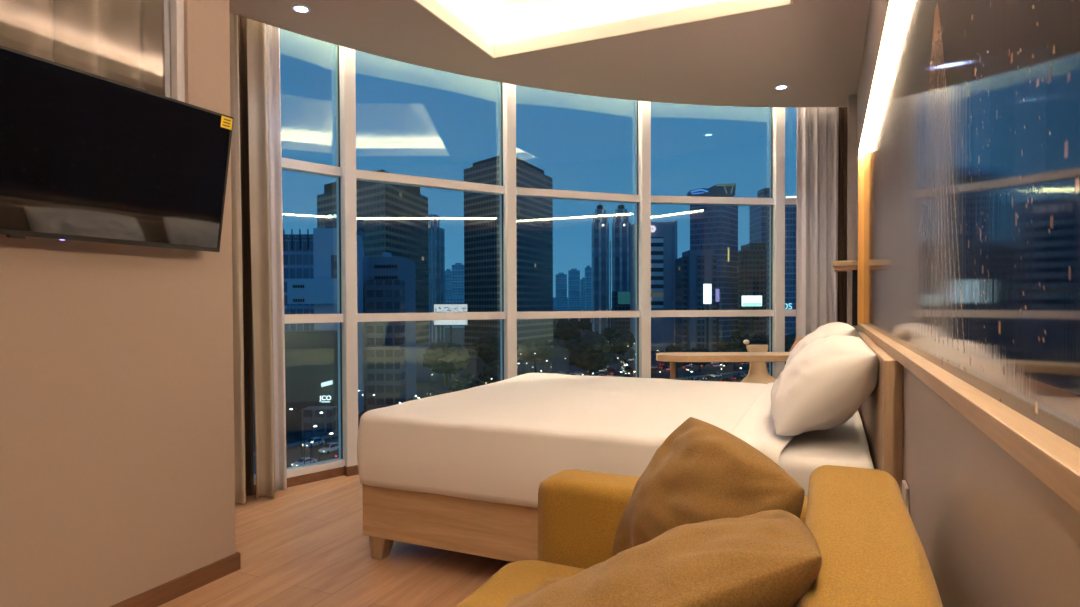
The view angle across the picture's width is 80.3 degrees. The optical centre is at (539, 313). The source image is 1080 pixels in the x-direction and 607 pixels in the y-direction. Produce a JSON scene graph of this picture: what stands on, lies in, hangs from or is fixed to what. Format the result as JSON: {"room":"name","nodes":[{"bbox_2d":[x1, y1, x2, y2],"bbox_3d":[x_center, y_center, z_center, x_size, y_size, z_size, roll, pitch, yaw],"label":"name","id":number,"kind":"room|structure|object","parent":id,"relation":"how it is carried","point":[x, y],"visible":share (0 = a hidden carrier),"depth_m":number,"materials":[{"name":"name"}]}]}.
{"room":"hotel room","nodes":[
{"label":"hotel room","id":0,"kind":"room"},
{"bbox_2d":[0,0,235,606],"bbox_3d":[-2.235,-0.241,0.611,0.100,2.680,4.490,0,1,24],"label":"wall","id":1,"kind":"structure","parent":0,"point":[117,466],"depth_m":2.21,"materials":[{"name":"paint"}]},
{"bbox_2d":[0,45,233,251],"bbox_3d":[-1.442,-0.483,2.035,0.176,0.522,0.965,0,1,24],"label":"television","id":2,"kind":"object","parent":1,"relation":"attached to","point":[85,156],"visible":1,"depth_m":2.04,"materials":[{"name":"black plastic"}]},
{"bbox_2d":[164,0,184,101],"bbox_3d":[-1.830,-0.902,1.520,0.070,1.070,2.100,0,1,24],"label":"window","id":3,"kind":"structure","parent":1,"relation":"in","point":[173,9],"depth_m":2.45,"materials":[{"name":"white paint"}]},
{"bbox_2d":[110,552,240,606],"bbox_3d":[-2.221,1.065,0.634,0.114,0.068,4.502,0,1,24],"label":"baseboard","id":4,"kind":"structure","parent":1,"relation":"attached to","point":[166,592],"depth_m":2.43,"materials":[{"name":"brown wood"}]},
{"bbox_2d":[161,0,164,95],"bbox_3d":[-2.722,-0.391,1.063,1.160,2.970,4.920,0,1,24],"label":"wall","id":5,"kind":"structure","parent":0,"point":[162,1],"depth_m":2.64,"materials":[{"name":"paint"}]},
{"bbox_2d":[0,0,162,94],"bbox_3d":[-2.129,-0.824,1.383,0.152,1.420,2.803,0,1,24],"label":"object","id":6,"kind":"object","parent":5,"relation":"hanging from","point":[116,40],"visible":0.19,"depth_m":2.34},
{"bbox_2d":[254,45,796,484],"bbox_3d":[0.116,-0.448,4.628,5.230,2.950,0.799,-1,1,-24],"label":"window","id":7,"kind":"structure","parent":5,"relation":"in","point":[345,172],"depth_m":4.77,"materials":[{"name":"white paint"}]},
{"bbox_2d":[238,15,253,494],"bbox_3d":[-1.694,-0.406,3.612,0.029,2.888,0.130,1,1,43],"label":"curtain","id":8,"kind":"object","parent":7,"relation":"hanging from","point":[242,21],"visible":0.39,"depth_m":3.64,"materials":[{"name":"fabric"}]},
{"bbox_2d":[230,12,847,107],"bbox_3d":[0.024,-1.793,4.306,5.274,0.290,0.746,-1,1,-27],"label":"trim","id":9,"kind":"structure","parent":5,"relation":"attached to","point":[230,12],"depth_m":4.77,"materials":[{"name":"beige paint"}]},
{"bbox_2d":[246,465,358,495],"bbox_3d":[0.123,0.997,4.642,5.240,0.060,0.808,-1,1,-24],"label":"baseboard","id":10,"kind":"structure","parent":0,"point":[350,470],"depth_m":4.00,"materials":[{"name":"brown wood"}]},
{"bbox_2d":[158,475,511,606],"bbox_3d":[-0.691,1.128,2.237,3.688,0.120,8.677,0,1,24],"label":"floor","id":11,"kind":"structure","parent":0,"point":[304,545],"depth_m":2.72,"materials":[{"name":"brown wood"}]},
{"bbox_2d":[357,332,902,561],"bbox_3d":[0.513,0.582,3.179,2.064,0.932,2.000,0,1,24],"label":"bed","id":12,"kind":"object","parent":11,"relation":"on","point":[463,471],"visible":0.58,"depth_m":2.54,"materials":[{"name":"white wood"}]},
{"bbox_2d":[357,373,766,507],"bbox_3d":[0.283,0.562,3.220,1.610,0.313,1.790,0,1,24],"label":"duvet","id":13,"kind":"object","parent":12,"relation":"on","point":[494,444],"depth_m":2.60,"materials":[{"name":"fabric"}]},
{"bbox_2d":[784,322,859,368],"bbox_3d":[1.389,0.226,3.162,0.357,0.373,0.660,0,1,24],"label":"bed pillow","id":14,"kind":"object","parent":12,"relation":"on","point":[834,328],"visible":0.31,"depth_m":2.97,"materials":[{"name":"fabric"}]},
{"bbox_2d":[771,335,877,435],"bbox_3d":[1.051,0.264,2.378,0.368,0.363,0.670,0,1,24],"label":"bed pillow","id":15,"kind":"object","parent":12,"relation":"on","point":[824,385],"visible":0.97,"depth_m":2.12,"materials":[{"name":"fabric"}]},
{"bbox_2d":[456,465,942,606],"bbox_3d":[0.024,0.709,0.846,0.919,0.755,1.886,0,1,24],"label":"sofa","id":16,"kind":"object","parent":11,"relation":"on","point":[873,554],"visible":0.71,"depth_m":1.17,"materials":[{"name":"yellow fabric"}]},
{"bbox_2d":[456,560,585,606],"bbox_3d":[-0.031,0.732,0.907,0.768,0.164,1.499,0,1,24],"label":"seat cushion","id":17,"kind":"object","parent":16,"relation":"on","point":[522,576],"depth_m":1.57,"materials":[{"name":"yellow fabric"}]},
{"bbox_2d":[503,510,821,606],"bbox_3d":[0.134,0.421,0.910,0.588,0.261,0.337,0,1,-5],"label":"throw cushion","id":18,"kind":"object","parent":16,"relation":"on","point":[770,558],"visible":1,"depth_m":0.82,"materials":[{"name":"brown fabric"}]},
{"bbox_2d":[613,417,804,555],"bbox_3d":[0.360,0.444,1.444,0.234,0.367,0.511,-1,1,-25],"label":"throw cushion","id":19,"kind":"object","parent":16,"relation":"on","point":[701,472],"visible":0.63,"depth_m":1.37,"materials":[{"name":"brown fabric"}]},
{"bbox_2d":[656,337,802,379],"bbox_3d":[1.649,0.607,4.864,1.572,0.821,0.528,0,1,0],"label":"desk","id":20,"kind":"object","parent":11,"relation":"on","point":[672,357],"visible":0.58,"depth_m":4.60,"materials":[{"name":"brown wood"}]},
{"bbox_2d":[741,340,775,383],"bbox_3d":[1.796,0.617,5.103,0.434,0.797,0.454,0,1,0],"label":"desk chair","id":21,"kind":"object","parent":11,"relation":"on","point":[758,372],"visible":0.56,"depth_m":5.27,"materials":[{"name":"beige wood"}]},
{"bbox_2d":[796,107,838,337],"bbox_3d":[2.287,-0.448,5.277,0.337,2.888,0.060,0,1,2],"label":"curtain","id":22,"kind":"object","parent":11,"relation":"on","point":[817,127],"visible":0.62,"depth_m":5.27,"materials":[{"name":"grey fabric"}]},
{"bbox_2d":[837,107,847,323],"bbox_3d":[2.489,-0.449,5.280,0.082,2.888,0.034,0,1,24],"label":"curtain","id":23,"kind":"object","parent":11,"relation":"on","point":[843,111],"visible":0.58,"depth_m":5.27,"materials":[{"name":"fabric"}]},
{"bbox_2d":[229,0,869,107],"bbox_3d":[-0.712,-1.645,2.039,3.380,0.070,8.388,0,1,24],"label":"ceiling","id":24,"kind":"structure","parent":0,"point":[815,48],"depth_m":4.03,"materials":[{"name":"grey paint"}]},
{"bbox_2d":[229,12,245,503],"bbox_3d":[-1.724,-0.404,3.446,0.119,2.888,0.232,1,1,41],"label":"curtain","id":25,"kind":"object","parent":24,"relation":"hanging from","point":[237,278],"visible":0.3,"depth_m":3.50,"materials":[{"name":"fabric"}]},
{"bbox_2d":[246,18,273,499],"bbox_3d":[-1.577,-0.407,3.607,0.112,2.888,0.112,-1,1,-33],"label":"curtain","id":26,"kind":"object","parent":24,"relation":"hanging from","point":[256,31],"visible":0.94,"depth_m":3.62,"materials":[{"name":"grey fabric"}]},
{"bbox_2d":[265,24,286,492],"bbox_3d":[-1.547,-0.408,3.714,0.065,2.888,0.116,1,1,43],"label":"curtain","id":27,"kind":"object","parent":24,"relation":"hanging from","point":[272,33],"visible":0.62,"depth_m":3.73,"materials":[{"name":"grey fabric"}]},
{"bbox_2d":[291,4,310,12],"bbox_3d":[-1.276,-1.626,3.418,0.100,0.006,0.100,0,1,24],"label":"recessed light","id":28,"kind":"object","parent":24,"relation":"in","point":[299,8],"visible":1,"depth_m":3.41,"materials":[{"name":"white paint"}]},
{"bbox_2d":[437,0,721,43],"bbox_3d":[-0.079,-1.788,2.422,2.180,0.200,3.290,0,1,24],"label":"ceiling light","id":29,"kind":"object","parent":24,"relation":"in","point":[498,21],"depth_m":3.92,"materials":[{"name":"white"}]},
{"bbox_2d":[413,0,792,57],"bbox_3d":[-0.079,-1.658,2.424,1.800,0.084,2.910,0,1,24],"label":"trim","id":30,"kind":"structure","parent":24,"relation":"attached to","point":[722,8],"depth_m":3.71,"materials":[{"name":"beige paint"}]},
{"bbox_2d":[774,85,787,89],"bbox_3d":[1.768,-1.658,4.692,0.100,0.006,0.100,0,1,24],"label":"recessed light","id":31,"kind":"object","parent":24,"relation":"in","point":[779,87],"visible":1,"depth_m":4.69,"materials":[{"name":"white paint"}]},
{"bbox_2d":[847,0,1079,606],"bbox_3d":[1.018,-0.416,1.701,0.180,2.970,9.150,0,1,24],"label":"wall","id":32,"kind":"structure","parent":0,"point":[991,533],"depth_m":0.98,"materials":[{"name":"beige paint"}]},
{"bbox_2d":[833,260,857,325],"bbox_3d":[2.273,-0.151,4.771,0.164,0.475,0.230,0,1,24],"label":"wall shelf","id":33,"kind":"object","parent":32,"relation":"attached to","point":[847,265],"visible":1,"depth_m":4.67,"materials":[{"name":"brown wood"}]},
{"bbox_2d":[902,480,908,511],"bbox_3d":[0.979,0.509,1.751,0.044,0.090,0.090,0,1,24],"label":"wall socket","id":34,"kind":"object","parent":32,"relation":"attached to","point":[905,489],"visible":0.31,"depth_m":1.71,"materials":[{"name":"white plastic"}]},
{"bbox_2d":[858,0,1079,513],"bbox_3d":[0.892,-0.443,1.465,0.067,1.163,5.878,0,1,24],"label":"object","id":35,"kind":"object","parent":32,"relation":"attached to","point":[969,147],"visible":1,"depth_m":0.95,"materials":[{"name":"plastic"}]},
{"label":"outside","id":36,"kind":"structure","parent":0,"visible":0},
{"bbox_2d":[252,309,768,458],"bbox_3d":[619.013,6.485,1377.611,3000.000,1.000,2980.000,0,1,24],"label":"ground","id":37,"kind":"structure","parent":36,"point":[558,363],"depth_m":290.71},
{"bbox_2d":[290,408,301,454],"bbox_3d":[-48.426,23.461,126.932,2.267,9.469,0.336,0,1,-17],"label":"street lamp","id":38,"kind":"object","parent":37,"relation":"on","point":[292,408],"visible":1,"depth_m":127.16,"materials":[{"name":"black metal"}]},
{"bbox_2d":[283,229,313,329],"bbox_3d":[-65.795,2.451,180.864,23.844,49.922,26.894,0,1,24],"label":"office block","id":39,"kind":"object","parent":37,"relation":"on","point":[298,260],"visible":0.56,"depth_m":169.82,"materials":[{"name":"blue glass"}]},
{"bbox_2d":[304,425,316,463],"bbox_3d":[-38.820,23.716,108.307,2.267,9.469,0.336,-1,1,-40],"label":"street lamp","id":40,"kind":"object","parent":37,"relation":"on","point":[314,425],"visible":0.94,"depth_m":107.57,"materials":[{"name":"black metal"}]},
{"bbox_2d":[285,330,338,437],"bbox_3d":[-55.304,15.963,151.101,21.825,23.756,13.815,0,1,24],"label":"building","id":41,"kind":"structure","parent":37,"relation":"on","point":[311,356],"depth_m":148.19,"materials":[{"name":"black"}]},
{"bbox_2d":[287,228,363,413],"bbox_3d":[-53.183,3.076,167.374,16.436,49.000,25.976,0,1,24],"label":"block","id":42,"kind":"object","parent":37,"relation":"on","point":[320,291],"visible":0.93,"depth_m":159.76,"materials":[{"name":"blue"}]},
{"bbox_2d":[319,433,332,461],"bbox_3d":[-34.136,23.795,102.169,2.267,9.469,0.336,-1,1,-32],"label":"street lamp","id":43,"kind":"object","parent":37,"relation":"on","point":[327,433],"visible":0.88,"depth_m":101.55,"materials":[{"name":"black metal"}]},
{"bbox_2d":[325,214,364,256],"bbox_3d":[-81.997,-7.196,269.220,17.833,66.562,24.096,0,1,24],"label":"office block","id":44,"kind":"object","parent":37,"relation":"on","point":[330,219],"visible":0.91,"depth_m":268.27,"materials":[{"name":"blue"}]},
{"bbox_2d":[317,169,428,345],"bbox_3d":[-90.620,-22.249,349.188,74.051,94.219,75.258,0,1,24],"label":"office tower","id":45,"kind":"structure","parent":37,"relation":"on","point":[395,217],"depth_m":322.42,"materials":[{"name":"grey glass"}]},
{"bbox_2d":[363,247,415,408],"bbox_3d":[-47.855,3.158,198.610,28.253,47.812,31.728,0,1,24],"label":"block","id":46,"kind":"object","parent":37,"relation":"on","point":[389,283],"visible":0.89,"depth_m":182.37,"materials":[{"name":"blue"}]},
{"bbox_2d":[416,346,440,380],"bbox_3d":[-45.628,19.745,256.339,14.183,12.812,15.109,0,1,24],"label":"building","id":47,"kind":"structure","parent":37,"relation":"on","point":[423,373],"depth_m":250.36,"materials":[{"name":"grey"}]},
{"bbox_2d":[428,214,444,345],"bbox_3d":[-70.379,-21.054,432.318,14.065,89.062,21.307,0,1,24],"label":"office tower","id":48,"kind":"structure","parent":37,"relation":"on","point":[436,235],"depth_m":424.95,"materials":[{"name":"blue glass"}]},
{"bbox_2d":[423,341,470,385],"bbox_3d":[-34.200,18.154,234.653,17.651,16.689,18.338,0,1,-6],"label":"tree","id":49,"kind":"object","parent":37,"relation":"on","point":[447,357],"visible":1,"depth_m":228.85,"materials":[{"name":"green plant"}]},
{"bbox_2d":[445,269,451,296],"bbox_3d":[-144.639,-27.691,1012.181,20.224,84.688,27.286,0,1,24],"label":"high rise","id":50,"kind":"structure","parent":37,"relation":"on","point":[448,273],"depth_m":999.43,"materials":[{"name":"blue glass"}]},
{"bbox_2d":[434,303,467,376],"bbox_3d":[-36.454,10.941,261.169,13.270,30.197,7.149,0,1,24],"label":"billboard","id":51,"kind":"object","parent":37,"relation":"on","point":[438,307],"visible":0.67,"depth_m":260.08,"materials":[{"name":"white"}]},
{"bbox_2d":[445,297,464,327],"bbox_3d":[-106.258,-1.770,815.066,46.502,38.750,42.736,0,1,24],"label":"block","id":52,"kind":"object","parent":37,"relation":"on","point":[447,299],"visible":0.14,"depth_m":799.74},
{"bbox_2d":[452,263,463,296],"bbox_3d":[-115.420,-27.716,912.170,25.640,87.656,29.720,0,1,24],"label":"high rise","id":53,"kind":"structure","parent":37,"relation":"on","point":[458,268],"depth_m":899.39,"materials":[{"name":"blue glass"}]},
{"bbox_2d":[448,373,483,391],"bbox_3d":[-21.884,22.350,188.997,10.187,9.593,8.723,-1,1,-27],"label":"tree","id":54,"kind":"object","parent":37,"relation":"on","point":[464,381],"visible":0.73,"depth_m":186.74,"materials":[{"name":"green plant"}]},
{"bbox_2d":[473,331,499,363],"bbox_3d":[-19.033,16.629,271.768,18.300,18.465,15.670,-1,1,-22],"label":"tree","id":55,"kind":"object","parent":37,"relation":"on","point":[487,347],"visible":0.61,"depth_m":265.08,"materials":[{"name":"green plant"}]},
{"bbox_2d":[477,360,500,383],"bbox_3d":[-13.291,20.664,200.075,11.240,12.572,11.498,-1,1,-43],"label":"tree","id":56,"kind":"object","parent":37,"relation":"on","point":[492,370],"visible":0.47,"depth_m":196.27,"materials":[{"name":"green plant"}]},
{"bbox_2d":[464,155,552,360],"bbox_3d":[-17.416,-31.264,372.454,36.622,110.953,77.608,0,1,24],"label":"office tower","id":57,"kind":"structure","parent":37,"relation":"on","point":[534,216],"depth_m":351.78,"materials":[{"name":"grey glass"}]},
{"bbox_2d":[254,368,768,455],"bbox_3d":[19.091,26.306,194.132,83.882,1.150,238.526,0,1,24],"label":"guard rail","id":58,"kind":"object","parent":37,"relation":"on","point":[680,378],"visible":0.11,"depth_m":142.76,"materials":[{"name":"metal"}]},
{"bbox_2d":[517,338,555,372],"bbox_3d":[-1.735,17.998,278.190,17.001,15.377,16.621,-1,1,-19],"label":"tree","id":59,"kind":"object","parent":37,"relation":"on","point":[541,346],"visible":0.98,"depth_m":273.30,"materials":[{"name":"green plant"}]},
{"bbox_2d":[553,328,559,342],"bbox_3d":[14.248,16.579,483.583,11.162,11.614,13.035,0,1,10],"label":"tree","id":60,"kind":"object","parent":37,"relation":"on","point":[555,330],"visible":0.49,"depth_m":480.82,"materials":[{"name":"green plant"}]},
{"bbox_2d":[553,318,564,327],"bbox_3d":[21.785,11.626,681.898,14.186,15.255,14.738,-1,1,-18],"label":"tree","id":61,"kind":"object","parent":37,"relation":"on","point":[557,320],"visible":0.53,"depth_m":678.90,"materials":[{"name":"green plant"}]},
{"bbox_2d":[553,297,567,310],"bbox_3d":[44.642,-11.921,1314.978,49.353,42.188,44.017,0,1,24],"label":"block","id":62,"kind":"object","parent":37,"relation":"on","point":[554,298],"visible":0.02,"depth_m":1299.85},
{"bbox_2d":[555,273,566,318],"bbox_3d":[33.497,-25.250,1012.230,25.925,78.438,29.849,0,1,24],"label":"high rise","id":63,"kind":"structure","parent":37,"relation":"on","point":[560,278],"depth_m":999.67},
{"bbox_2d":[559,320,573,328],"bbox_3d":[23.367,13.229,575.386,14.080,15.383,12.057,0,1,-3],"label":"tree","id":64,"kind":"object","parent":37,"relation":"on","point":[568,323],"visible":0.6,"depth_m":572.25,"materials":[{"name":"green plant"}]},
{"bbox_2d":[558,326,580,343],"bbox_3d":[19.699,15.854,418.675,15.147,15.082,12.970,-1,1,-28],"label":"tree","id":65,"kind":"object","parent":37,"relation":"on","point":[567,334],"visible":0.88,"depth_m":413.58,"materials":[{"name":"green plant"}]},
{"bbox_2d":[568,269,579,320],"bbox_3d":[59.171,-32.778,1112.126,27.493,90.156,30.553,0,1,24],"label":"high rise","id":66,"kind":"structure","parent":37,"relation":"on","point":[573,274],"depth_m":1099.54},
{"bbox_2d":[580,277,584,310],"bbox_3d":[82.390,-28.736,1212.203,20.509,78.750,27.415,0,1,24],"label":"high rise","id":67,"kind":"structure","parent":37,"relation":"on","point":[582,281],"depth_m":1199.67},
{"bbox_2d":[578,320,587,332],"bbox_3d":[43.617,13.287,647.394,11.519,12.835,11.088,-1,1,-28],"label":"tree","id":68,"kind":"object","parent":37,"relation":"on","point":[582,325],"visible":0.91,"depth_m":643.87,"materials":[{"name":"green plant"}]},
{"bbox_2d":[580,318,590,321],"bbox_3d":[56.460,8.707,805.634,13.437,16.948,15.692,-1,1,-29],"label":"tree","id":69,"kind":"object","parent":37,"relation":"on","point":[581,319],"visible":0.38,"depth_m":800.52,"materials":[{"name":"green plant"}]},
{"bbox_2d":[585,266,591,321],"bbox_3d":[72.625,-28.599,962.174,18.372,86.406,26.454,0,1,24],"label":"high rise","id":70,"kind":"structure","parent":37,"relation":"on","point":[588,270],"depth_m":949.71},
{"bbox_2d":[587,322,591,330],"bbox_3d":[49.467,14.235,618.406,9.306,11.798,10.868,0,1,10],"label":"tree","id":71,"kind":"object","parent":37,"relation":"on","point":[589,326],"visible":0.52,"depth_m":615.13,"materials":[{"name":"green plant"}]},
{"bbox_2d":[565,331,615,375],"bbox_3d":[16.876,16.241,233.691,19.535,20.172,16.727,1,1,45],"label":"tree","id":72,"kind":"object","parent":37,"relation":"on","point":[592,353],"visible":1,"depth_m":228.29,"materials":[{"name":"green plant"}]},
{"bbox_2d":[591,203,608,333],"bbox_3d":[44.527,-32.903,483.995,15.164,110.250,22.237,0,1,24],"label":"twin tower","id":73,"kind":"structure","parent":37,"relation":"on","point":[600,225],"depth_m":481.64,"materials":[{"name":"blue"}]},
{"bbox_2d":[601,327,616,341],"bbox_3d":[44.301,15.967,403.132,13.978,15.159,14.298,-1,1,-25],"label":"tree","id":74,"kind":"object","parent":37,"relation":"on","point":[608,332],"visible":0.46,"depth_m":398.52,"materials":[{"name":"green plant"}]},
{"bbox_2d":[609,241,610,327],"bbox_3d":[53.807,-16.732,490.301,2.537,77.644,4.779,0,1,24],"label":"block","id":75,"kind":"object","parent":37,"relation":"on","point":[609,241],"visible":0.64,"depth_m":487.92,"materials":[{"name":"blue glass"}]},
{"bbox_2d":[608,337,629,360],"bbox_3d":[41.043,18.514,333.166,11.262,12.268,13.152,0,1,22],"label":"tree","id":76,"kind":"object","parent":37,"relation":"on","point":[622,346],"visible":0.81,"depth_m":330.62,"materials":[{"name":"green plant"}]},
{"bbox_2d":[612,203,629,290],"bbox_3d":[60.343,-32.966,484.159,15.380,110.250,22.806,0,1,24],"label":"twin tower","id":77,"kind":"structure","parent":37,"relation":"on","point":[621,224],"depth_m":481.17,"materials":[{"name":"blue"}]},
{"bbox_2d":[612,291,629,330],"bbox_3d":[59.084,3.250,462.083,17.551,38.531,18.015,0,1,24],"label":"podium","id":78,"kind":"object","parent":37,"relation":"on","point":[620,299],"visible":0.54,"depth_m":455.01,"materials":[{"name":"teal"}]},
{"bbox_2d":[613,328,635,355],"bbox_3d":[48.418,16.278,365.564,14.493,15.688,13.950,-1,1,-23],"label":"tree","id":79,"kind":"object","parent":37,"relation":"on","point":[624,334],"visible":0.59,"depth_m":361.00,"materials":[{"name":"green plant"}]},
{"bbox_2d":[630,220,676,350],"bbox_3d":[72.970,-17.387,412.541,34.637,81.250,33.963,0,1,24],"label":"tower","id":80,"kind":"structure","parent":37,"relation":"on","point":[663,234],"depth_m":399.59,"materials":[{"name":"blue glass"}]},
{"bbox_2d":[663,343,691,376],"bbox_3d":[56.239,18.826,258.493,11.312,13.883,13.210,-1,1,-27],"label":"tree","id":81,"kind":"object","parent":37,"relation":"on","point":[676,347],"visible":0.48,"depth_m":256.61,"materials":[{"name":"green plant"}]},
{"bbox_2d":[675,257,687,349],"bbox_3d":[82.708,-4.325,374.983,10.851,56.234,19.435,0,1,24],"label":"office tower","id":82,"kind":"structure","parent":37,"relation":"on","point":[681,264],"depth_m":367.31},
{"bbox_2d":[682,250,716,351],"bbox_3d":[91.840,-6.065,369.624,22.130,59.812,23.776,0,1,24],"label":"office tower","id":83,"kind":"structure","parent":37,"relation":"on","point":[702,264],"depth_m":359.68,"materials":[{"name":"blue glass"}]},
{"bbox_2d":[691,347,710,371],"bbox_3d":[69.624,19.836,277.362,11.333,11.153,11.775,0,1,26],"label":"tree","id":84,"kind":"object","parent":37,"relation":"on","point":[697,349],"visible":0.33,"depth_m":274.63,"materials":[{"name":"green plant"}]},
{"bbox_2d":[703,283,711,349],"bbox_3d":[86.619,4.369,331.086,4.130,40.197,3.443,0,1,24],"label":"billboard","id":85,"kind":"object","parent":37,"relation":"on","point":[707,287],"visible":0.88,"depth_m":330.87,"materials":[{"name":"white"}]},
{"bbox_2d":[687,183,737,341],"bbox_3d":[116.923,-30.978,430.187,30.617,107.536,43.038,0,1,24],"label":"glass tower","id":86,"kind":"structure","parent":37,"relation":"on","point":[712,227],"depth_m":425.57,"materials":[{"name":"blue glass"}]},
{"bbox_2d":[691,189,707,194],"bbox_3d":[103.379,-78.978,414.817,11.301,3.743,0.975,0,1,0],"label":"light","id":87,"kind":"object","parent":86,"relation":"attached to","point":[697,191],"depth_m":415.81,"materials":[{"name":"blue"}]},
{"bbox_2d":[715,288,719,351],"bbox_3d":[91.768,5.641,330.956,2.179,37.619,2.315,0,1,24],"label":"billboard","id":88,"kind":"object","parent":37,"relation":"on","point":[717,290],"visible":0.88,"depth_m":330.95,"materials":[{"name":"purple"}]},
{"bbox_2d":[719,339,737,351],"bbox_3d":[99.386,18.774,338.336,10.422,11.133,10.827,0,1,13],"label":"tree","id":89,"kind":"object","parent":37,"relation":"on","point":[724,345],"visible":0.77,"depth_m":334.77,"materials":[{"name":"green plant"}]},
{"bbox_2d":[727,349,741,369],"bbox_3d":[86.441,20.474,284.851,9.786,9.502,10.010,1,1,44],"label":"tree","id":90,"kind":"object","parent":37,"relation":"on","point":[733,350],"visible":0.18,"depth_m":283.56,"materials":[{"name":"green plant"}]},
{"bbox_2d":[731,327,753,343],"bbox_3d":[111.485,15.820,346.956,15.585,16.709,13.345,-1,1,-25],"label":"tree","id":91,"kind":"object","parent":37,"relation":"on","point":[742,329],"visible":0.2,"depth_m":344.55,"materials":[{"name":"green plant"}]},
{"bbox_2d":[738,243,765,334],"bbox_3d":[144.406,-12.669,442.865,24.140,70.312,29.774,0,1,24],"label":"office tower","id":92,"kind":"structure","parent":37,"relation":"on","point":[752,256],"depth_m":429.85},
{"bbox_2d":[742,295,761,330],"bbox_3d":[106.299,7.599,321.105,9.448,33.900,5.955,0,1,24],"label":"billboard","id":93,"kind":"object","parent":37,"relation":"on","point":[751,301],"visible":0.84,"depth_m":319.91,"materials":[{"name":"white"}]},
{"bbox_2d":[736,331,768,351],"bbox_3d":[98.949,16.510,292.949,17.438,17.126,18.116,-1,1,-38],"label":"tree","id":94,"kind":"object","parent":37,"relation":"on","point":[759,338],"visible":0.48,"depth_m":289.72,"materials":[{"name":"green plant"}]},
{"bbox_2d":[749,188,769,334],"bbox_3d":[163.877,-33.329,462.544,25.729,110.859,30.488,0,1,24],"label":"office tower","id":95,"kind":"structure","parent":37,"relation":"on","point":[758,217],"depth_m":451.80,"materials":[{"name":"blue glass"}]},
{"bbox_2d":[767,196,796,335],"bbox_3d":[155.912,-23.092,387.722,36.112,92.800,46.058,0,1,24],"label":"office tower","id":96,"kind":"structure","parent":37,"relation":"on","point":[790,211],"depth_m":379.71,"materials":[{"name":"blue glass"}]},
{"bbox_2d":[785,333,795,363],"bbox_3d":[94.654,16.437,236.884,17.828,19.080,18.237,0,1,31],"label":"tree","id":97,"kind":"object","parent":37,"relation":"on","point":[790,339],"visible":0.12,"depth_m":232.25,"materials":[{"name":"green plant"}]},
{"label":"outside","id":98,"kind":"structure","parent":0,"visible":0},
{"bbox_2d":[254,374,744,473],"bbox_3d":[27.176,26.811,190.254,99.969,0.100,240.724,0,1,24],"label":"road","id":99,"kind":"structure","parent":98,"point":[293,455],"depth_m":128.19,"materials":[{"name":"black asphalt"}]},
{"bbox_2d":[291,457,316,466],"bbox_3d":[-43.534,27.453,118.199,1.840,1.418,4.560,0,1,29],"label":"car","id":100,"kind":"object","parent":99,"relation":"on","point":[300,461],"visible":0.7,"depth_m":117.57,"materials":[{"name":"white paint"}]},
{"bbox_2d":[302,437,324,447],"bbox_3d":[-47.584,27.049,134.426,1.840,1.748,4.560,0,1,29],"label":"car","id":101,"kind":"object","parent":99,"relation":"on","point":[315,440],"visible":0.87,"depth_m":133.81,"materials":[{"name":"white paint"}]},
{"bbox_2d":[320,442,338,453],"bbox_3d":[-42.399,27.110,129.263,1.840,1.748,4.560,0,1,29],"label":"car","id":102,"kind":"object","parent":99,"relation":"on","point":[331,446],"visible":0.86,"depth_m":128.64,"materials":[{"name":"white paint"}]},
{"bbox_2d":[703,376,713,379],"bbox_3d":[65.529,24.983,248.756,4.560,1.418,1.840,-1,1,-36],"label":"car","id":103,"kind":"object","parent":99,"relation":"on","point":[706,377],"visible":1,"depth_m":248.11,"materials":[{"name":"grey paint"}]},
{"bbox_2d":[711,373,721,377],"bbox_3d":[70.742,24.676,256.541,4.560,1.748,1.840,-1,1,-36],"label":"car","id":104,"kind":"object","parent":99,"relation":"on","point":[715,375],"visible":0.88,"depth_m":255.74,"materials":[{"name":"white paint"}]},
{"bbox_2d":[721,378,731,381],"bbox_3d":[69.676,24.959,238.777,4.560,1.748,1.840,-1,1,-36],"label":"car","id":105,"kind":"object","parent":99,"relation":"on","point":[723,379],"visible":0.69,"depth_m":237.76,"materials":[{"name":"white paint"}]},
{"bbox_2d":[732,375,742,379],"bbox_3d":[76.643,24.784,248.221,4.560,1.748,1.840,-1,1,-36],"label":"car","id":106,"kind":"object","parent":99,"relation":"on","point":[736,377],"visible":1,"depth_m":247.23,"materials":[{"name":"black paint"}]},
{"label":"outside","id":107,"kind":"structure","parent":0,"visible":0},
{"bbox_2d":[253,362,768,407],"bbox_3d":[48.142,25.269,283.303,197.652,0.100,297.359,0,1,24],"label":"road","id":108,"kind":"structure","parent":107,"point":[695,367],"depth_m":283.21,"materials":[{"name":"black asphalt"}]},
{"bbox_2d":[427,390,439,395],"bbox_3d":[-34.927,25.986,209.511,1.840,1.418,4.560,0,1,30],"label":"car","id":109,"kind":"object","parent":108,"relation":"on","point":[432,392],"visible":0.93,"depth_m":208.88,"materials":[{"name":"grey paint"}]},
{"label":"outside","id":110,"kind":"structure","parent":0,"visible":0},
{"bbox_2d":[583,351,665,377],"bbox_3d":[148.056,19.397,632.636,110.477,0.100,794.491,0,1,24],"label":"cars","id":111,"kind":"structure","parent":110,"point":[654,362],"depth_m":311.43,"materials":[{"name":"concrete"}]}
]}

